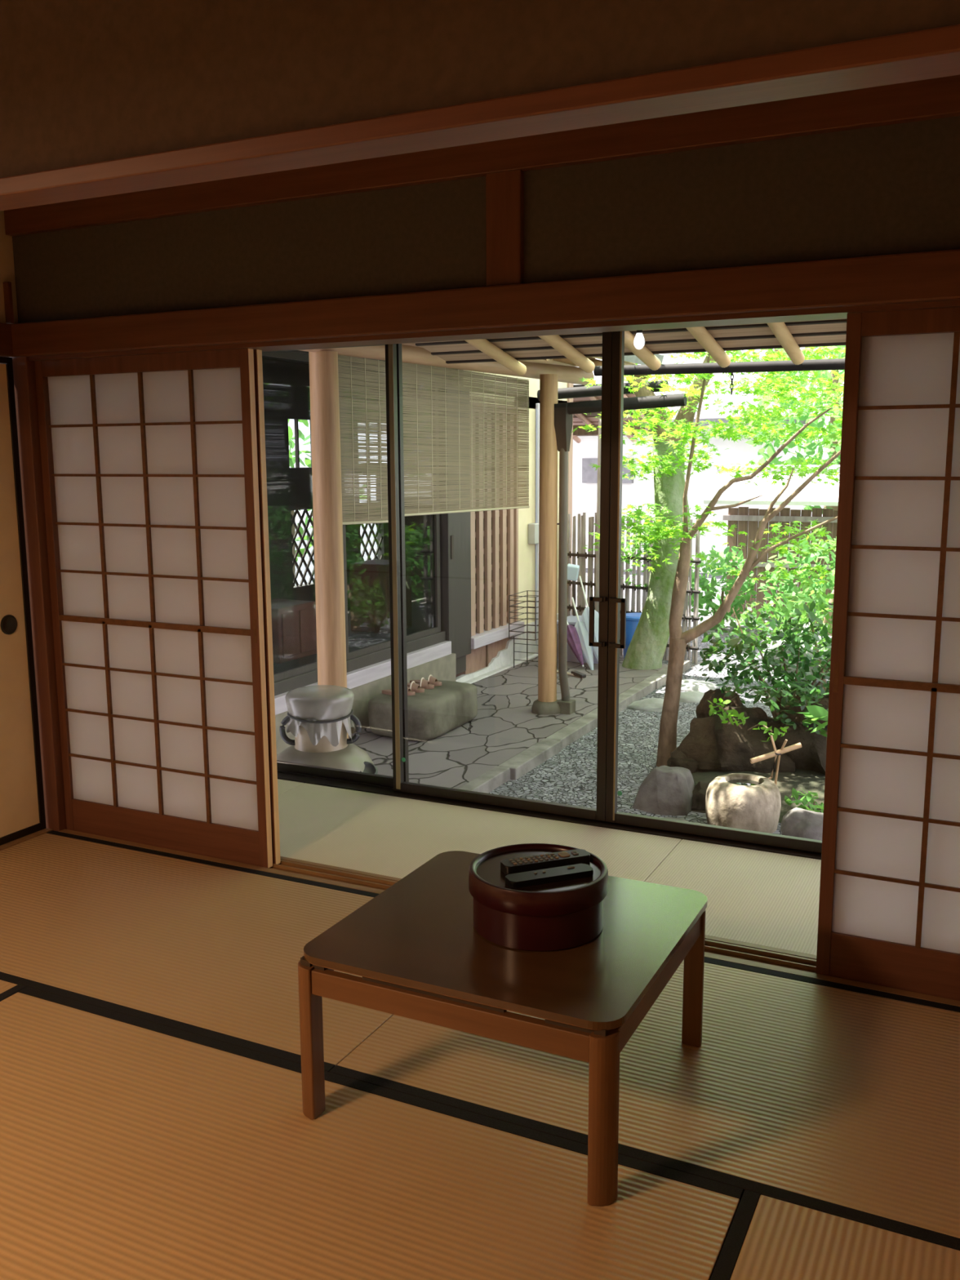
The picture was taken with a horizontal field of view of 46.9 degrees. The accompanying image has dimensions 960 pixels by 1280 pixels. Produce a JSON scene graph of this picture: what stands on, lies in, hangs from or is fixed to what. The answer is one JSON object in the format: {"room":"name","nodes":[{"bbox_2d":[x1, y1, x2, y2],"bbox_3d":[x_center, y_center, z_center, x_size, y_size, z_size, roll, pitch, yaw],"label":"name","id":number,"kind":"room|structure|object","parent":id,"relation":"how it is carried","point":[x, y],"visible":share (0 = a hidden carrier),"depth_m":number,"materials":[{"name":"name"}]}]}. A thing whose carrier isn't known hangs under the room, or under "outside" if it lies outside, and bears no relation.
{"room":"traditional dwelling","nodes":[
{"label":"traditional dwelling","id":0,"kind":"room"},
{"bbox_2d":[0,210,17,324],"bbox_3d":[-2.980,-0.033,1.450,0.095,2.500,6.100,4,10,26],"label":"wall","id":1,"kind":"structure","parent":0,"point":[6,257],"depth_m":3.88,"materials":[{"name":"paint"}]},
{"bbox_2d":[0,322,13,356],"bbox_3d":[-2.066,-0.918,3.083,0.042,0.112,1.860,4,10,26],"label":"trim","id":2,"kind":"structure","parent":1,"relation":"attached to","point":[6,337],"depth_m":3.86,"materials":[{"name":"red wood"}]},
{"bbox_2d":[3,281,13,324],"bbox_3d":[-1.667,-1.184,3.887,0.055,0.140,0.015,4,10,26],"label":"trim","id":3,"kind":"structure","parent":1,"relation":"attached to","point":[7,291],"depth_m":3.88,"materials":[{"name":"red wood"}]},
{"bbox_2d":[0,356,45,845],"bbox_3d":[-1.879,-0.071,3.637,0.030,1.740,0.973,4,10,26],"label":"door","id":4,"kind":"structure","parent":1,"relation":"in","point":[22,806],"depth_m":4.02,"materials":[{"name":"paper"}]},
{"bbox_2d":[0,827,52,850],"bbox_3d":[-2.280,0.956,2.943,0.070,0.054,2.865,4,10,26],"label":"trim","id":5,"kind":"structure","parent":1,"relation":"attached to","point":[39,833],"depth_m":4.09,"materials":[{"name":"brown wood"}]},
{"bbox_2d":[8,323,66,831],"bbox_3d":[-1.613,-0.182,4.106,0.098,1.910,0.119,4,10,26],"label":"trim","id":6,"kind":"structure","parent":1,"relation":"attached to","point":[24,369],"depth_m":4.04,"materials":[{"name":"red wood"}]},
{"bbox_2d":[58,828,959,1006],"bbox_3d":[0.127,0.864,3.431,3.760,0.051,0.140,4,10,26],"label":"trim","id":7,"kind":"structure","parent":1,"relation":"attached to","point":[784,961],"depth_m":3.20,"materials":[{"name":"brown wood"}]},
{"bbox_2d":[34,348,272,867],"bbox_3d":[-1.149,-0.110,3.875,0.940,1.751,0.030,4,10,26],"label":"screen","id":8,"kind":"object","parent":7,"relation":"on","point":[149,462],"visible":0.86,"depth_m":3.86,"materials":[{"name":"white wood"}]},
{"bbox_2d":[253,349,280,864],"bbox_3d":[-1.128,-0.115,3.905,0.940,1.751,0.030,4,10,26],"label":"sliding door edge","id":9,"kind":"object","parent":7,"relation":"on","point":[258,367],"visible":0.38,"depth_m":3.69,"materials":[{"name":"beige wood"}]},
{"bbox_2d":[815,306,959,1000],"bbox_3d":[1.337,0.076,2.675,0.940,1.751,0.030,4,10,26],"label":"screen","id":10,"kind":"object","parent":7,"relation":"on","point":[889,903],"visible":0.87,"depth_m":2.81,"materials":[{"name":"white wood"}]},
{"bbox_2d":[0,0,959,177],"bbox_3d":[-0.763,-0.926,1.380,3.820,0.738,0.060,4,10,26],"label":"wall","id":11,"kind":"structure","parent":0,"point":[82,82],"depth_m":1.11,"materials":[{"name":"brown paint"}]},
{"bbox_2d":[0,24,959,210],"bbox_3d":[-0.766,-0.554,1.431,3.820,0.020,0.061,4,10,26],"label":"trim","id":12,"kind":"structure","parent":11,"relation":"attached to","point":[931,53],"depth_m":1.02,"materials":[{"name":"red wood"}]},
{"bbox_2d":[12,115,959,323],"bbox_3d":[0.134,-1.280,3.066,3.920,0.600,0.070,4,10,26],"label":"wall","id":13,"kind":"structure","parent":0,"point":[895,188],"depth_m":3.02,"materials":[{"name":"paint"}]},
{"bbox_2d":[4,75,959,236],"bbox_3d":[0.073,-1.330,3.048,3.820,0.085,0.060,4,10,26],"label":"trim","id":14,"kind":"structure","parent":13,"relation":"attached to","point":[937,98],"depth_m":2.98,"materials":[{"name":"red wood"}]},
{"bbox_2d":[11,248,959,357],"bbox_3d":[0.060,-0.929,3.083,3.820,0.112,0.034,4,10,26],"label":"trim","id":15,"kind":"structure","parent":13,"relation":"attached to","point":[935,275],"depth_m":3.02,"materials":[{"name":"red wood"}]},
{"bbox_2d":[485,169,524,286],"bbox_3d":[0.075,-1.139,3.084,0.106,0.315,0.052,4,10,26],"label":"trim","id":16,"kind":"structure","parent":13,"relation":"attached to","point":[504,190],"depth_m":3.06,"materials":[{"name":"red wood"}]},
{"bbox_2d":[348,656,667,788],"bbox_3d":[-0.173,0.601,7.587,1.500,0.110,5.150,4,10,26],"label":"paving","id":17,"kind":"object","parent":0,"point":[504,725],"visible":0.14,"depth_m":7.29,"materials":[{"name":"grey stone"}]},
{"bbox_2d":[276,684,377,773],"bbox_3d":[-0.753,0.579,5.263,0.516,0.702,0.516,-6,11,-33],"label":"jar","id":18,"kind":"object","parent":17,"relation":"on","point":[320,717],"visible":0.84,"depth_m":5.13,"materials":[{"name":"grey ceramic"}]},
{"bbox_2d":[308,351,348,738],"bbox_3d":[-0.738,-0.242,5.463,0.259,2.295,0.260,4,10,26],"label":"log post","id":19,"kind":"object","parent":17,"relation":"on","point":[323,365],"visible":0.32,"depth_m":5.36,"materials":[{"name":"wood"}]},
{"bbox_2d":[300,344,593,385],"bbox_3d":[-0.086,-1.673,6.607,0.123,0.170,4.072,4,10,26],"label":"beam","id":20,"kind":"structure","parent":19,"relation":"on","point":[410,354],"depth_m":6.55,"materials":[{"name":"beige wood"}]},
{"bbox_2d":[337,355,388,524],"bbox_3d":[-0.584,-1.013,5.679,0.014,0.846,0.590,4,10,26],"label":"bamboo blind","id":21,"kind":"object","parent":20,"relation":"hanging from","point":[367,464],"visible":0.7,"depth_m":5.65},
{"bbox_2d":[402,362,529,516],"bbox_3d":[-0.053,-1.201,6.750,0.014,0.861,1.750,4,10,26],"label":"bamboo blind","id":22,"kind":"object","parent":20,"relation":"hanging from","point":[435,467],"visible":0.86,"depth_m":6.65,"materials":[{"name":"beige wood"}]},
{"bbox_2d":[368,679,477,740],"bbox_3d":[-0.372,0.456,7.365,0.487,0.269,0.826,4,10,26],"label":"step stone","id":23,"kind":"structure","parent":17,"relation":"on","point":[433,713],"depth_m":7.08,"materials":[{"name":"grey stone"}]},
{"bbox_2d":[382,687,415,695],"bbox_3d":[-0.529,0.320,7.198,0.226,0.073,0.100,4,10,26],"label":"sandal","id":24,"kind":"object","parent":23,"relation":"on","point":[410,692],"visible":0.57,"depth_m":7.18},
{"bbox_2d":[407,680,424,693],"bbox_3d":[-0.472,0.304,7.290,0.228,0.073,0.101,4,10,26],"label":"sandal","id":25,"kind":"object","parent":23,"relation":"on","point":[414,686],"visible":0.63,"depth_m":7.24},
{"bbox_2d":[407,677,434,688],"bbox_3d":[-0.414,0.284,7.407,0.225,0.073,0.099,4,10,26],"label":"sandal","id":26,"kind":"object","parent":23,"relation":"on","point":[424,684],"visible":0.7,"depth_m":7.36},
{"bbox_2d":[409,674,441,686],"bbox_3d":[-0.366,0.268,7.503,0.227,0.073,0.100,4,10,26],"label":"sandal","id":27,"kind":"object","parent":23,"relation":"on","point":[432,680],"visible":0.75,"depth_m":7.46},
{"bbox_2d":[508,590,538,667],"bbox_3d":[0.436,-0.081,9.411,0.249,0.633,0.389,4,10,26],"label":"wire rack","id":28,"kind":"object","parent":17,"relation":"on","point":[526,595],"visible":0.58,"depth_m":9.32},
{"bbox_2d":[531,373,559,715],"bbox_3d":[0.473,-0.630,7.625,0.230,2.340,0.231,4,10,26],"label":"log post","id":29,"kind":"object","parent":17,"relation":"on","point":[546,704],"visible":0.95,"depth_m":7.59,"materials":[{"name":"wood"}]},
{"bbox_2d":[554,393,687,714],"bbox_3d":[0.896,-0.531,7.470,0.955,2.192,0.125,4,10,26],"label":"downpipe","id":30,"kind":"object","parent":29,"relation":"attached to","point":[563,412],"visible":0.93,"depth_m":7.51,"materials":[{"name":"metal"}]},
{"bbox_2d":[556,631,557,669],"bbox_3d":[0.621,0.057,9.331,0.070,0.385,0.070,4,10,26],"label":"canister","id":31,"kind":"object","parent":17,"relation":"on","point":[557,631],"visible":0.12,"depth_m":9.31,"materials":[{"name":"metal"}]},
{"bbox_2d":[556,670,586,678],"bbox_3d":[0.713,0.264,9.134,0.062,0.043,0.423,-8,12,-40],"label":"tool","id":32,"kind":"object","parent":17,"relation":"on","point":[575,673],"visible":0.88,"depth_m":9.02,"materials":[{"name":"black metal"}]},
{"bbox_2d":[567,622,583,666],"bbox_3d":[0.789,-0.038,9.485,0.116,0.470,0.466,-3,10,-16],"label":"folded umbrella","id":33,"kind":"object","parent":17,"relation":"on","point":[573,639],"visible":0.91,"depth_m":9.40,"materials":[{"name":"purple fabric"}]},
{"bbox_2d":[556,614,598,663],"bbox_3d":[0.952,0.002,9.801,0.470,0.375,0.410,4,10,26],"label":"storage box","id":34,"kind":"object","parent":17,"relation":"on","point":[571,620],"visible":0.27,"depth_m":9.69,"materials":[{"name":"plastic"}]},
{"bbox_2d":[571,596,593,670],"bbox_3d":[0.882,-0.050,9.516,0.133,0.578,0.552,-2,10,-12],"label":"folded umbrella","id":35,"kind":"object","parent":17,"relation":"on","point":[587,651],"visible":0.89,"depth_m":9.42,"materials":[{"name":"white fabric"}]},
{"bbox_2d":[578,575,599,662],"bbox_3d":[0.965,-0.142,9.539,0.153,0.764,0.636,-3,10,-16],"label":"folded umbrella","id":36,"kind":"object","parent":17,"relation":"on","point":[585,615],"visible":0.41,"depth_m":9.48,"materials":[{"name":"white fabric"}]},
{"bbox_2d":[582,349,844,670],"bbox_3d":[2.066,-1.790,9.053,3.548,4.408,3.122,4,10,26],"label":"tree","id":37,"kind":"object","parent":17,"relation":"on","point":[646,650],"visible":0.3,"depth_m":8.96,"materials":[{"name":"green plant"}]},
{"bbox_2d":[294,523,829,835],"bbox_3d":[5.293,-0.709,15.821,30.000,0.140,24.970,4,10,26],"label":"ground","id":38,"kind":"structure","parent":0,"point":[569,777],"depth_m":7.07,"materials":[{"name":"grey gravel"}]},
{"bbox_2d":[288,418,367,586],"bbox_3d":[-2.362,-1.631,12.802,1.879,2.973,2.768,4,10,26],"label":"tree","id":39,"kind":"object","parent":38,"relation":"on","point":[291,460],"visible":0.06,"depth_m":13.25,"materials":[{"name":"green plant"}]},
{"bbox_2d":[262,350,663,755],"bbox_3d":[-0.799,-1.007,8.134,3.683,3.090,6.250,4,10,26],"label":"house wing","id":40,"kind":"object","parent":38,"relation":"on","point":[465,566],"visible":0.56,"depth_m":9.26,"materials":[{"name":"grey paint"}]},
{"bbox_2d":[271,598,316,663],"bbox_3d":[-1.415,-0.068,7.779,0.362,0.380,0.450,4,10,26],"label":"base cabinet","id":41,"kind":"object","parent":40,"relation":"on","point":[294,630],"visible":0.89,"depth_m":7.65,"materials":[{"name":"brown wood"}]},
{"bbox_2d":[349,559,412,633],"bbox_3d":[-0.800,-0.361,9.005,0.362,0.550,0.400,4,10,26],"label":"window pane","id":42,"kind":"object","parent":40,"relation":"on","point":[369,580],"visible":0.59,"depth_m":8.84,"materials":[{"name":"clear glass"}]},
{"bbox_2d":[401,342,595,367],"bbox_3d":[0.033,-1.629,6.122,0.089,0.146,3.302,4,10,26],"label":"eave purlin","id":43,"kind":"object","parent":40,"relation":"attached to","point":[540,361],"visible":0.12,"depth_m":6.81,"materials":[{"name":"beige wood"}]},
{"bbox_2d":[528,403,539,644],"bbox_3d":[0.509,-1.021,9.888,0.070,2.150,0.250,4,10,26],"label":"cable conduit","id":44,"kind":"object","parent":40,"relation":"attached to","point":[533,528],"visible":0.69,"depth_m":9.83,"materials":[{"name":"plastic"}]},
{"bbox_2d":[537,380,668,400],"bbox_3d":[1.006,-2.069,9.177,1.123,0.134,0.088,4,10,26],"label":"cross beam","id":45,"kind":"structure","parent":40,"relation":"attached to","point":[594,390],"depth_m":9.20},
{"bbox_2d":[457,660,689,793],"bbox_3d":[0.609,0.634,7.356,0.130,0.113,5.417,4,10,26],"label":"kerb","id":46,"kind":"object","parent":38,"relation":"on","point":[526,761],"visible":0.38,"depth_m":6.96,"materials":[{"name":"stone"}]},
{"bbox_2d":[567,564,579,616],"bbox_3d":[0.829,-0.247,9.967,0.125,0.875,0.121,1,10,10],"label":"box","id":47,"kind":"object","parent":38,"relation":"on","point":[572,570],"visible":0.65,"depth_m":9.87,"materials":[{"name":"plastic"}]},
{"bbox_2d":[595,418,601,613],"bbox_3d":[1.130,-0.934,10.289,0.102,2.200,0.092,4,10,26],"label":"gate post","id":48,"kind":"object","parent":38,"relation":"on","point":[597,530],"visible":0.21,"depth_m":10.23,"materials":[{"name":"brown wood"}]},
{"bbox_2d":[357,369,842,573],"bbox_3d":[1.927,-2.927,19.109,8.200,3.294,3.436,4,10,26],"label":"house","id":49,"kind":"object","parent":38,"relation":"on","point":[584,477],"visible":0.24,"depth_m":17.55,"materials":[{"name":"white paint"}]},
{"bbox_2d":[573,377,673,443],"bbox_3d":[0.573,-1.393,11.819,2.700,2.609,1.457,4,10,26],"label":"building","id":50,"kind":"structure","parent":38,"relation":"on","point":[579,420],"depth_m":11.33,"materials":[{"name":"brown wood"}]},
{"bbox_2d":[622,613,641,659],"bbox_3d":[1.425,-0.002,9.995,0.316,0.455,0.316,4,10,26],"label":"tub","id":51,"kind":"object","parent":38,"relation":"on","point":[632,619],"visible":0.29,"depth_m":9.88,"materials":[{"name":"plastic"}]},
{"bbox_2d":[567,511,701,663],"bbox_3d":[1.388,-0.496,10.240,1.411,1.350,0.069,7,12,36],"label":"bamboo fence","id":52,"kind":"object","parent":38,"relation":"on","point":[581,554],"visible":0.29,"depth_m":10.26,"materials":[{"name":"wood"}]},
{"bbox_2d":[626,697,663,711],"bbox_3d":[1.273,0.484,8.242,0.387,0.092,0.291,4,10,26],"label":"stepping stone","id":53,"kind":"object","parent":38,"relation":"on","point":[651,704],"visible":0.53,"depth_m":8.15,"materials":[{"name":"grey stone"}]},
{"bbox_2d":[631,765,694,815],"bbox_3d":[0.985,0.799,5.888,0.322,0.241,0.294,4,10,26],"label":"rock","id":54,"kind":"object","parent":38,"relation":"on","point":[666,790],"visible":0.91,"depth_m":5.80,"materials":[{"name":"grey stone"}]},
{"bbox_2d":[662,817,686,821],"bbox_3d":[0.935,0.942,5.519,0.242,0.085,0.350,-8,12,-38],"label":"flat rock","id":55,"kind":"object","parent":38,"relation":"on","point":[671,818],"visible":0.03,"depth_m":5.56,"materials":[{"name":"grey stone"}]},
{"bbox_2d":[666,746,698,773],"bbox_3d":[1.229,0.706,6.445,0.262,0.243,0.255,-4,10,-21],"label":"rock mound","id":56,"kind":"object","parent":38,"relation":"on","point":[677,758],"visible":0.34,"depth_m":6.37,"materials":[{"name":"brown stone"}]},
{"bbox_2d":[679,690,704,702],"bbox_3d":[1.614,0.438,8.527,0.379,0.086,0.300,4,10,26],"label":"stepping stone","id":57,"kind":"object","parent":38,"relation":"on","point":[692,696],"visible":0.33,"depth_m":8.42,"materials":[{"name":"grey stone"}]},
{"bbox_2d":[680,679,718,692],"bbox_3d":[1.726,0.369,8.930,0.408,0.088,0.347,4,10,26],"label":"stepping stone","id":58,"kind":"object","parent":38,"relation":"on","point":[687,685],"visible":0.45,"depth_m":8.82,"materials":[{"name":"grey stone"}]},
{"bbox_2d":[691,781,709,810],"bbox_3d":[1.190,0.835,5.889,0.194,0.171,0.192,4,10,26],"label":"rock","id":59,"kind":"object","parent":38,"relation":"on","point":[699,793],"visible":0.52,"depth_m":5.82,"materials":[{"name":"brown stone"}]},
{"bbox_2d":[571,345,845,766],"bbox_3d":[1.887,-1.208,7.021,3.374,3.834,4.388,3,10,21],"label":"maple tree","id":60,"kind":"object","parent":38,"relation":"on","point":[667,743],"visible":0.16,"depth_m":6.25,"materials":[{"name":"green plant"}]},
{"bbox_2d":[695,688,746,718],"bbox_3d":[1.438,0.546,6.562,0.350,0.518,0.376,4,10,26],"label":"rock mound","id":61,"kind":"object","parent":38,"relation":"on","point":[703,708],"visible":0.2,"depth_m":6.49,"materials":[{"name":"brown stone"}]},
{"bbox_2d":[688,545,758,629],"bbox_3d":[2.573,-0.534,11.829,0.782,0.955,0.718,2,10,14],"label":"bush","id":62,"kind":"object","parent":38,"relation":"on","point":[709,588],"visible":0.63,"depth_m":11.69,"materials":[{"name":"green plant"}]},
{"bbox_2d":[677,705,795,773],"bbox_3d":[1.511,0.606,6.341,0.727,0.471,0.487,4,10,26],"label":"rock mound","id":63,"kind":"object","parent":38,"relation":"on","point":[717,746],"visible":0.56,"depth_m":6.21,"materials":[{"name":"brown stone"}]},
{"bbox_2d":[707,697,789,742],"bbox_3d":[1.457,0.433,6.064,0.167,0.201,0.458,-9,13,-41],"label":"fern","id":64,"kind":"object","parent":63,"relation":"on","point":[735,713],"visible":0.98,"depth_m":6.07,"materials":[{"name":"green plant"}]},
{"bbox_2d":[705,773,781,833],"bbox_3d":[1.326,0.840,5.583,0.370,0.280,0.369,4,10,26],"label":"stone basin","id":65,"kind":"object","parent":38,"relation":"on","point":[742,801],"visible":0.93,"depth_m":5.44,"materials":[{"name":"stone"}]},
{"bbox_2d":[674,346,844,361],"bbox_3d":[5.867,-5.374,22.093,5.026,7.213,3.028,4,10,26],"label":"tree","id":66,"kind":"object","parent":38,"relation":"on","point":[842,348],"visible":0.02,"depth_m":22.42,"materials":[{"name":"green plant"}]},
{"bbox_2d":[703,464,839,622],"bbox_3d":[5.560,-0.901,11.389,6.300,1.790,1.300,4,10,26],"label":"neighboring building","id":67,"kind":"structure","parent":38,"relation":"on","point":[818,494],"depth_m":12.21,"materials":[{"name":"white paint"}]},
{"bbox_2d":[743,345,845,593],"bbox_3d":[4.641,-2.427,14.679,2.317,3.850,2.039,4,10,26],"label":"tree","id":68,"kind":"object","parent":38,"relation":"on","point":[809,447],"visible":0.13,"depth_m":14.46,"materials":[{"name":"green plant"}]},
{"bbox_2d":[763,635,831,679],"bbox_3d":[2.744,0.155,8.959,0.874,0.350,0.463,4,10,26],"label":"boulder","id":69,"kind":"object","parent":38,"relation":"on","point":[779,642],"visible":0.12,"depth_m":8.94,"materials":[{"name":"grey stone"}]},
{"bbox_2d":[773,694,829,774],"bbox_3d":[1.919,0.572,6.167,0.619,0.591,0.407,0,9,2],"label":"rock mound","id":70,"kind":"object","parent":38,"relation":"on","point":[811,756],"visible":0.23,"depth_m":6.07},
{"bbox_2d":[780,807,823,840],"bbox_3d":[1.566,0.908,5.252,0.271,0.232,0.289,4,10,26],"label":"rock","id":71,"kind":"object","parent":38,"relation":"on","point":[798,822],"visible":0.38,"depth_m":5.17,"materials":[{"name":"grey stone"}]},
{"bbox_2d":[777,572,835,691],"bbox_3d":[2.522,0.049,7.933,0.800,1.080,0.805,4,10,26],"label":"bush","id":72,"kind":"object","parent":38,"relation":"on","point":[824,603],"visible":0.26,"depth_m":7.88,"materials":[{"name":"green plant"}]},
{"bbox_2d":[813,395,843,464],"bbox_3d":[4.827,-1.689,13.507,1.502,2.779,1.094,4,10,26],"label":"tree","id":73,"kind":"object","parent":38,"relation":"on","point":[830,451],"visible":0.04,"depth_m":13.44,"materials":[{"name":"green plant"}]},
{"bbox_2d":[657,693,825,822],"bbox_3d":[5.823,0.383,8.445,7.000,0.230,9.000,4,10,26],"label":"bed","id":74,"kind":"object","parent":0,"point":[806,780],"visible":0.02,"depth_m":5.95,"materials":[{"name":"soil"}]},
{"bbox_2d":[698,600,833,734],"bbox_3d":[1.787,0.236,6.399,1.085,0.907,0.983,4,10,26],"label":"shrub","id":75,"kind":"object","parent":74,"relation":"on","point":[786,687],"visible":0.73,"depth_m":6.34,"materials":[{"name":"green plant"}]},
{"bbox_2d":[750,735,801,785],"bbox_3d":[1.494,0.707,5.610,0.260,0.453,0.070,0,9,3],"label":"spout","id":76,"kind":"object","parent":74,"relation":"on","point":[775,753],"visible":0.91,"depth_m":5.57,"materials":[{"name":"beige wood"}]},
{"bbox_2d":[733,592,832,653],"bbox_3d":[2.733,-0.063,9.818,1.000,0.684,0.730,4,10,26],"label":"bush","id":77,"kind":"object","parent":74,"relation":"on","point":[767,607],"visible":0.3,"depth_m":9.84,"materials":[{"name":"green plant"}]},
{"bbox_2d":[757,534,836,623],"bbox_3d":[3.565,-0.504,11.171,1.477,1.101,0.871,4,10,26],"label":"bush","id":78,"kind":"object","parent":74,"relation":"on","point":[786,588],"visible":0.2,"depth_m":11.22,"materials":[{"name":"green plant"}]},
{"bbox_2d":[784,787,823,813],"bbox_3d":[1.739,0.853,5.562,0.388,0.178,0.309,-2,10,-11],"label":"ground cover","id":79,"kind":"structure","parent":74,"relation":"on","point":[804,800],"depth_m":5.59,"materials":[{"name":"green plant"}]},
{"bbox_2d":[796,705,828,742],"bbox_3d":[1.837,0.540,5.873,0.308,0.413,0.240,-1,9,-4],"label":"plant","id":80,"kind":"object","parent":74,"relation":"on","point":[816,713],"visible":0.4,"depth_m":5.80,"materials":[{"name":"green plant"}]},
{"bbox_2d":[818,586,834,635],"bbox_3d":[3.128,-0.340,9.534,0.568,1.346,0.169,7,12,38],"label":"leaning trunk","id":81,"kind":"object","parent":74,"relation":"on","point":[825,620],"visible":0.1,"depth_m":9.56,"materials":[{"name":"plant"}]},
{"bbox_3d":[-1.012,1.309,1.153,3.970,0.070,6.900,4,10,26],"label":"floor","id":82,"kind":"structure","parent":0,"visible":0},
{"bbox_2d":[0,979,26,1001],"bbox_3d":[-1.833,0.990,2.733,0.920,0.051,0.953,4,10,26],"label":"mat","id":83,"kind":"object","parent":82,"relation":"on","point":[7,989],"visible":0.45,"depth_m":2.94,"materials":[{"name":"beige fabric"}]},
{"bbox_2d":[0,830,393,1071],"bbox_3d":[-0.984,0.880,3.368,1.878,0.051,0.947,4,10,26],"label":"mat","id":84,"kind":"object","parent":82,"relation":"on","point":[206,948],"visible":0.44,"depth_m":3.25,"materials":[{"name":"beige wicker"}]},
{"bbox_2d":[277,778,304,795],"bbox_3d":[-1.171,0.683,4.563,0.538,0.050,0.777,4,10,26],"label":"mat","id":85,"kind":"object","parent":82,"relation":"on","point":[283,786],"visible":0.09,"depth_m":4.75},
{"bbox_2d":[0,986,743,1279],"bbox_3d":[-0.560,1.085,2.118,1.908,0.051,0.953,4,10,26],"label":"mat","id":86,"kind":"object","parent":82,"relation":"on","point":[131,1148],"visible":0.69,"depth_m":2.15,"materials":[{"name":"beige wicker"}]},
{"bbox_2d":[278,782,681,881],"bbox_3d":[-0.179,0.757,4.084,1.668,0.050,0.777,4,10,26],"label":"mat","id":87,"kind":"object","parent":82,"relation":"on","point":[386,835],"visible":0.39,"depth_m":4.12,"materials":[{"name":"beige wicker"}]},
{"bbox_2d":[277,770,821,859],"bbox_3d":[0.505,0.718,4.261,3.820,0.062,0.143,4,10,26],"label":"trim","id":88,"kind":"structure","parent":82,"relation":"on","point":[286,775],"depth_m":4.35,"materials":[{"name":"brown metal"}]},
{"bbox_2d":[262,330,822,853],"bbox_3d":[0.075,-0.257,4.296,2.805,1.862,0.101,4,10,26],"label":"door","id":89,"kind":"structure","parent":88,"relation":"on","point":[399,784],"depth_m":4.19,"materials":[{"name":"brown metal"}]},
{"bbox_2d":[328,956,959,1250],"bbox_3d":[0.718,1.007,2.546,1.908,0.051,0.947,4,10,26],"label":"mat","id":90,"kind":"object","parent":82,"relation":"on","point":[842,1100],"visible":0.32,"depth_m":2.46,"materials":[{"name":"beige wicker"}]},
{"bbox_2d":[297,850,707,1206],"bbox_3d":[0.078,0.808,2.491,0.714,0.369,0.693,4,10,26],"label":"table","id":91,"kind":"object","parent":90,"relation":"on","point":[418,952],"visible":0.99,"depth_m":2.27,"materials":[{"name":"brown wood"}]},
{"bbox_2d":[468,843,608,951],"bbox_3d":[0.128,0.562,2.437,0.305,0.134,0.305,4,10,26],"label":"round box","id":92,"kind":"object","parent":91,"relation":"on","point":[569,913],"visible":0.9,"depth_m":2.32,"materials":[{"name":"paint"}]},
{"bbox_2d":[500,848,590,874],"bbox_3d":[0.146,0.491,2.456,0.205,0.021,0.045,-4,10,-21],"label":"remote control","id":93,"kind":"object","parent":92,"relation":"on","point":[520,864],"visible":0.99,"depth_m":2.44,"materials":[{"name":"black plastic"}]},
{"bbox_2d":[505,863,593,888],"bbox_3d":[0.150,0.506,2.381,0.195,0.016,0.046,-4,10,-21],"label":"remote control","id":94,"kind":"object","parent":92,"relation":"on","point":[534,877],"visible":1,"depth_m":2.37,"materials":[{"name":"black plastic"}]},
{"bbox_2d":[644,839,821,955],"bbox_3d":[1.295,0.868,3.373,1.608,0.050,0.777,4,10,26],"label":"mat","id":95,"kind":"object","parent":82,"relation":"on","point":[771,900],"visible":0.41,"depth_m":3.59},
{"bbox_2d":[710,1189,959,1279],"bbox_3d":[0.728,1.182,1.496,0.956,0.051,0.953,4,10,26],"label":"mat","id":96,"kind":"object","parent":82,"relation":"on","point":[767,1238],"visible":1,"depth_m":1.96,"materials":[{"name":"beige fabric"}]},
{"bbox_3d":[0.526,-1.448,3.910,4.070,0.550,0.100,4,10,26],"label":"wall","id":97,"kind":"structure","parent":0,"visible":0},
{"bbox_2d":[415,318,846,375],"bbox_3d":[1.228,-1.323,4.311,3.700,0.400,1.201,4,10,26],"label":"roof eave","id":98,"kind":"object","parent":97,"relation":"attached to","point":[790,336],"visible":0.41,"depth_m":4.92,"materials":[{"name":"beige wood"}]},
{"bbox_2d":[633,329,644,349],"bbox_3d":[0.685,-1.306,4.758,0.048,0.109,0.048,4,10,26],"label":"lamp","id":99,"kind":"object","parent":98,"relation":"attached to","point":[639,341],"visible":0.77,"depth_m":4.75,"materials":[{"name":"white glass"}]},
{"bbox_2d":[593,358,844,376],"bbox_3d":[1.792,-1.200,4.768,2.766,0.075,0.100,4,10,26],"label":"rain gutter","id":100,"kind":"object","parent":98,"relation":"attached to","point":[837,363],"visible":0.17,"depth_m":5.07,"materials":[{"name":"grey metal"}]},
{"bbox_2d":[729,372,733,395],"bbox_3d":[1.164,-1.193,5.110,0.014,0.120,0.012,-3,10,-18],"label":"chain","id":101,"kind":"object","parent":100,"relation":"hanging from","point":[731,374],"visible":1,"depth_m":5.11,"materials":[{"name":"metal"}]},
{"bbox_3d":[0.726,0.170,0.116,0.100,2.500,6.930,4,10,26],"label":"wall","id":102,"kind":"structure","parent":0,"visible":0},
{"bbox_2d":[28,299,959,360],"bbox_3d":[0.123,-0.898,3.137,3.750,0.058,0.128,4,10,26],"label":"trim","id":103,"kind":"structure","parent":102,"relation":"attached to","point":[839,313],"depth_m":3.07,"materials":[{"name":"red wood"}]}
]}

